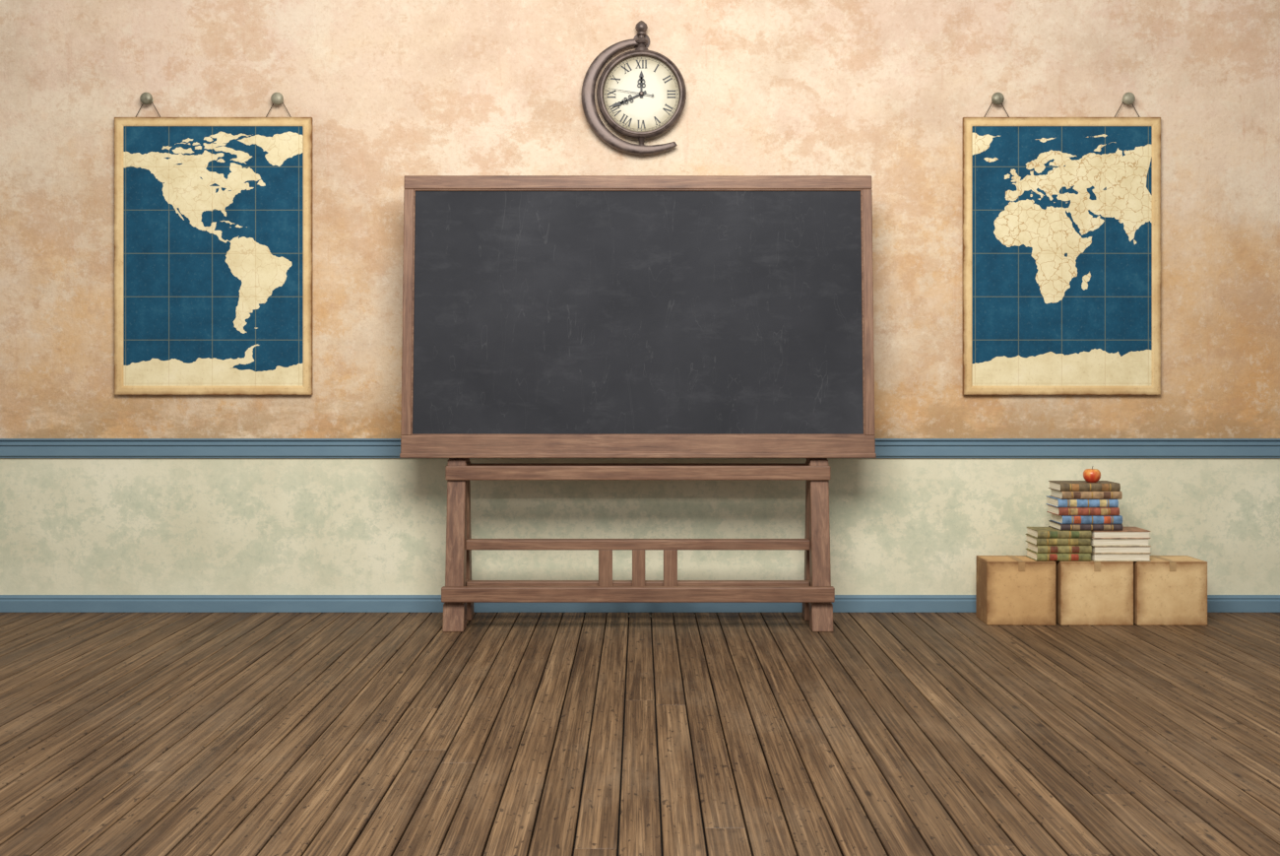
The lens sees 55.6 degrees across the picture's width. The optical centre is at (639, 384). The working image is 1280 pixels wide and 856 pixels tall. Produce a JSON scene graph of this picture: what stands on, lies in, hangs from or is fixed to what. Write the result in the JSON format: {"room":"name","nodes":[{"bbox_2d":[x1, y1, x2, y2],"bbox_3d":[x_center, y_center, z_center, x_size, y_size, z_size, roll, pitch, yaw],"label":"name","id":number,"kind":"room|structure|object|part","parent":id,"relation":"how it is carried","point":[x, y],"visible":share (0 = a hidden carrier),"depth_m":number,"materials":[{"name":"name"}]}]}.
{"room":"classroom","nodes":[
{"label":"classroom","id":0,"kind":"room"},
{"bbox_2d":[0,0,1279,616],"bbox_3d":[0.000,-0.823,7.075,13.000,4.330,0.150,0,0,0],"label":"wall","id":1,"kind":"structure","parent":0,"point":[391,91],"depth_m":7.00,"materials":[{"name":"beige paint"}]},
{"bbox_2d":[114,92,312,394],"bbox_3d":[-2.454,-0.805,6.965,1.136,1.734,0.070,0,0,0],"label":"map","id":2,"kind":"object","parent":1,"relation":"attached to","point":[213,216],"visible":1,"depth_m":6.97},
{"bbox_3d":[-2.829,-1.636,6.965,0.072,0.072,0.070,0,0,0],"label":"hanging knob","id":3,"kind":"part","parent":2,"relation":"part of","materials":[{"name":"grey metal"}]},
{"bbox_3d":[-2.079,-1.636,6.965,0.072,0.072,0.070,0,0,0],"label":"hanging knob","id":4,"kind":"part","parent":2,"relation":"part of","materials":[{"name":"grey metal"}]},
{"bbox_2d":[580,20,686,155],"bbox_3d":[-0.036,-1.696,6.957,0.600,0.771,0.085,0,0,0],"label":"wall clock","id":5,"kind":"object","parent":1,"relation":"attached to","point":[641,93],"visible":1,"depth_m":6.94,"materials":[{"name":"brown metal"}]},
{"bbox_2d":[0,438,1279,457],"bbox_3d":[0.000,0.369,6.981,13.000,0.114,0.038,0,0,0],"label":"trim","id":6,"kind":"structure","parent":1,"relation":"attached to","point":[9,447],"depth_m":6.98,"materials":[{"name":"blue paint"}]},
{"bbox_2d":[0,594,1279,612],"bbox_3d":[0.000,1.264,6.988,13.000,0.097,0.024,0,0,0],"label":"baseboard","id":7,"kind":"structure","parent":1,"relation":"attached to","point":[8,603],"depth_m":6.98,"materials":[{"name":"blue paint"}]},
{"bbox_2d":[962,92,1160,394],"bbox_3d":[2.425,-0.805,6.965,1.136,1.734,0.070,0,0,0],"label":"map","id":8,"kind":"object","parent":1,"relation":"attached to","point":[1061,216],"visible":1,"depth_m":6.97},
{"bbox_3d":[2.050,-1.636,6.965,0.072,0.072,0.070,0,0,0],"label":"hanging knob","id":9,"kind":"part","parent":8,"relation":"part of","materials":[{"name":"grey metal"}]},
{"bbox_3d":[2.800,-1.636,6.965,0.072,0.072,0.070,0,0,0],"label":"hanging knob","id":10,"kind":"part","parent":8,"relation":"part of","materials":[{"name":"grey metal"}]},
{"bbox_2d":[0,612,1279,855],"bbox_3d":[0.000,1.327,2.250,13.224,0.030,9.500,0,0,0],"label":"floor","id":11,"kind":"structure","parent":0,"point":[122,734],"depth_m":4.51,"materials":[{"name":"brown wood"}]},
{"bbox_2d":[399,175,876,631],"bbox_3d":[-0.011,0.085,6.627,2.563,2.456,0.434,0,0,0],"label":"chalkboard","id":12,"kind":"object","parent":11,"relation":"on","point":[544,316],"visible":1,"depth_m":6.61,"materials":[{"name":"brown wood"}]},
{"bbox_3d":[-1.266,-0.394,6.627,0.052,1.348,0.053,0,-4,0],"label":"frame","id":13,"kind":"part","parent":12,"relation":"part of","materials":[{"name":"brown wood"}]},
{"bbox_3d":[-0.992,0.860,6.545,0.099,0.905,0.213,0,0,0],"label":"leg","id":14,"kind":"part","parent":12,"relation":"part of","materials":[{"name":"brown wood"}]},
{"bbox_3d":[-0.992,0.860,6.736,0.099,0.905,0.187,0,0,0],"label":"leg","id":15,"kind":"part","parent":12,"relation":"part of","materials":[{"name":"brown wood"}]},
{"bbox_3d":[-0.011,0.479,6.549,2.074,0.077,0.042,0,0,0],"label":"rail","id":16,"kind":"part","parent":12,"relation":"part of","materials":[{"name":"brown wood"}]},
{"bbox_3d":[-0.011,-1.104,6.671,2.563,0.075,0.055,0,-4,0],"label":"frame","id":17,"kind":"part","parent":12,"relation":"part of","materials":[{"name":"brown wood"}]},
{"bbox_3d":[-0.011,0.479,6.742,2.074,0.077,0.035,0,0,0],"label":"rail","id":18,"kind":"part","parent":12,"relation":"part of","materials":[{"name":"brown wood"}]},
{"bbox_3d":[-0.011,0.874,6.615,1.870,0.054,0.070,0,0,0],"label":"rail","id":19,"kind":"part","parent":12,"relation":"part of","materials":[{"name":"brown wood"}]},
{"bbox_3d":[-0.011,1.115,6.435,2.082,0.080,0.050,0,0,0],"label":"rail","id":20,"kind":"part","parent":12,"relation":"part of","materials":[{"name":"brown wood"}]},
{"bbox_3d":[-0.011,1.117,6.640,1.870,0.081,0.060,0,0,0],"label":"rail","id":21,"kind":"part","parent":12,"relation":"part of","materials":[{"name":"brown wood"}]},
{"bbox_3d":[-0.011,0.339,6.581,2.563,0.122,0.055,0,-4,0],"label":"frame","id":22,"kind":"part","parent":12,"relation":"part of","materials":[{"name":"brown wood"}]},
{"bbox_3d":[0.970,0.860,6.736,0.099,0.905,0.187,0,0,0],"label":"leg","id":23,"kind":"part","parent":12,"relation":"part of","materials":[{"name":"brown wood"}]},
{"bbox_3d":[0.970,0.860,6.545,0.099,0.905,0.213,0,0,0],"label":"leg","id":24,"kind":"part","parent":12,"relation":"part of","materials":[{"name":"brown wood"}]},
{"bbox_3d":[1.244,-0.394,6.627,0.052,1.348,0.053,0,-4,0],"label":"frame","id":25,"kind":"part","parent":12,"relation":"part of","materials":[{"name":"brown wood"}]},
{"bbox_2d":[975,555,1056,625],"bbox_3d":[2.079,1.139,6.720,0.381,0.347,0.250,0,0,1],"label":"cardboard box","id":26,"kind":"object","parent":11,"relation":"on","point":[1011,590],"visible":0.95,"depth_m":6.60,"materials":[{"name":"cardboard"}]},
{"bbox_2d":[1024,526,1091,560],"bbox_3d":[2.313,0.882,6.710,0.299,0.165,0.200,0,0,0],"label":"book stack","id":27,"kind":"object","parent":26,"relation":"on","point":[1044,543],"visible":0.98,"depth_m":6.62,"materials":[{"name":"paper"}]},
{"bbox_2d":[1024,533,1090,545],"bbox_3d":[2.311,0.861,6.711,0.293,0.040,0.198,0,0,0],"label":"book","id":28,"kind":"object","parent":27,"relation":"on","point":[1032,539],"depth_m":6.61,"materials":[{"name":"paper"}]},
{"bbox_2d":[1025,548,1090,560],"bbox_3d":[2.312,0.945,6.711,0.293,0.041,0.198,0,0,0],"label":"book","id":29,"kind":"object","parent":27,"relation":"on","point":[1034,553],"depth_m":6.61,"materials":[{"name":"fabric"}]},
{"bbox_2d":[1025,526,1091,537],"bbox_3d":[2.316,0.820,6.711,0.293,0.041,0.198,0,0,0],"label":"book","id":30,"kind":"object","parent":27,"relation":"on","point":[1032,532],"depth_m":6.62,"materials":[{"name":"fabric"}]},
{"bbox_2d":[1026,541,1091,553],"bbox_3d":[2.317,0.903,6.711,0.293,0.042,0.198,0,0,0],"label":"book","id":31,"kind":"object","parent":27,"relation":"on","point":[1033,546],"depth_m":6.61,"materials":[{"name":"paper"}]},
{"bbox_2d":[1045,480,1123,530],"bbox_3d":[2.459,0.671,6.717,0.350,0.257,0.209,0,0,0],"label":"book stack","id":32,"kind":"object","parent":27,"relation":"on","point":[1073,505],"visible":1,"depth_m":6.62,"materials":[{"name":"fabric"}]},
{"bbox_2d":[1045,495,1118,507],"bbox_3d":[2.448,0.651,6.722,0.328,0.046,0.200,0,0,0],"label":"book","id":33,"kind":"object","parent":32,"relation":"on","point":[1052,500],"depth_m":6.62,"materials":[{"name":"fabric"}]},
{"bbox_2d":[1046,504,1119,514],"bbox_3d":[2.451,0.696,6.715,0.330,0.043,0.200,0,0,0],"label":"book","id":34,"kind":"object","parent":32,"relation":"on","point":[1056,509],"depth_m":6.62,"materials":[{"name":"fabric"}]},
{"bbox_2d":[1048,480,1120,491],"bbox_3d":[2.459,0.564,6.720,0.326,0.043,0.200,0,0,0],"label":"book","id":35,"kind":"object","parent":32,"relation":"on","point":[1055,485],"depth_m":6.62,"materials":[{"name":"fabric"}]},
{"bbox_2d":[1048,519,1123,530],"bbox_3d":[2.465,0.782,6.715,0.338,0.034,0.200,0,0,0],"label":"book","id":36,"kind":"object","parent":32,"relation":"on","point":[1062,525],"depth_m":6.62,"materials":[{"name":"fabric"}]},
{"bbox_2d":[1050,488,1122,499],"bbox_3d":[2.467,0.607,6.716,0.326,0.042,0.200,0,0,0],"label":"book","id":37,"kind":"object","parent":32,"relation":"on","point":[1056,493],"depth_m":6.62,"materials":[{"name":"fabric"}]},
{"bbox_2d":[1051,514,1122,523],"bbox_3d":[2.470,0.741,6.720,0.328,0.047,0.200,0,0,0],"label":"book","id":38,"kind":"object","parent":32,"relation":"on","point":[1056,519],"depth_m":6.62,"materials":[{"name":"fabric"}]},
{"bbox_2d":[1083,466,1100,482],"bbox_3d":[2.493,0.496,6.690,0.094,0.093,0.094,0,0,0],"label":"apple","id":39,"kind":"object","parent":32,"relation":"on","point":[1092,475],"visible":1,"depth_m":6.66,"materials":[{"name":"red food"}]},
{"bbox_2d":[1053,560,1133,625],"bbox_3d":[2.489,1.139,6.720,0.403,0.347,0.250,0,0,0],"label":"cardboard box","id":40,"kind":"object","parent":11,"relation":"on","point":[1088,592],"visible":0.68,"depth_m":6.60,"materials":[{"name":"cardboard"}]},
{"bbox_2d":[1089,526,1151,561],"bbox_3d":[2.627,0.883,6.713,0.319,0.165,0.206,0,0,0],"label":"book stack","id":41,"kind":"object","parent":40,"relation":"on","point":[1130,544],"visible":0.7,"depth_m":6.62,"materials":[{"name":"paper"}]},
{"bbox_2d":[1133,555,1207,625],"bbox_3d":[2.896,1.139,6.720,0.392,0.347,0.250,0,0,-1],"label":"cardboard box","id":42,"kind":"object","parent":11,"relation":"on","point":[1169,590],"visible":0.77,"depth_m":6.60,"materials":[{"name":"cardboard"}]}
]}

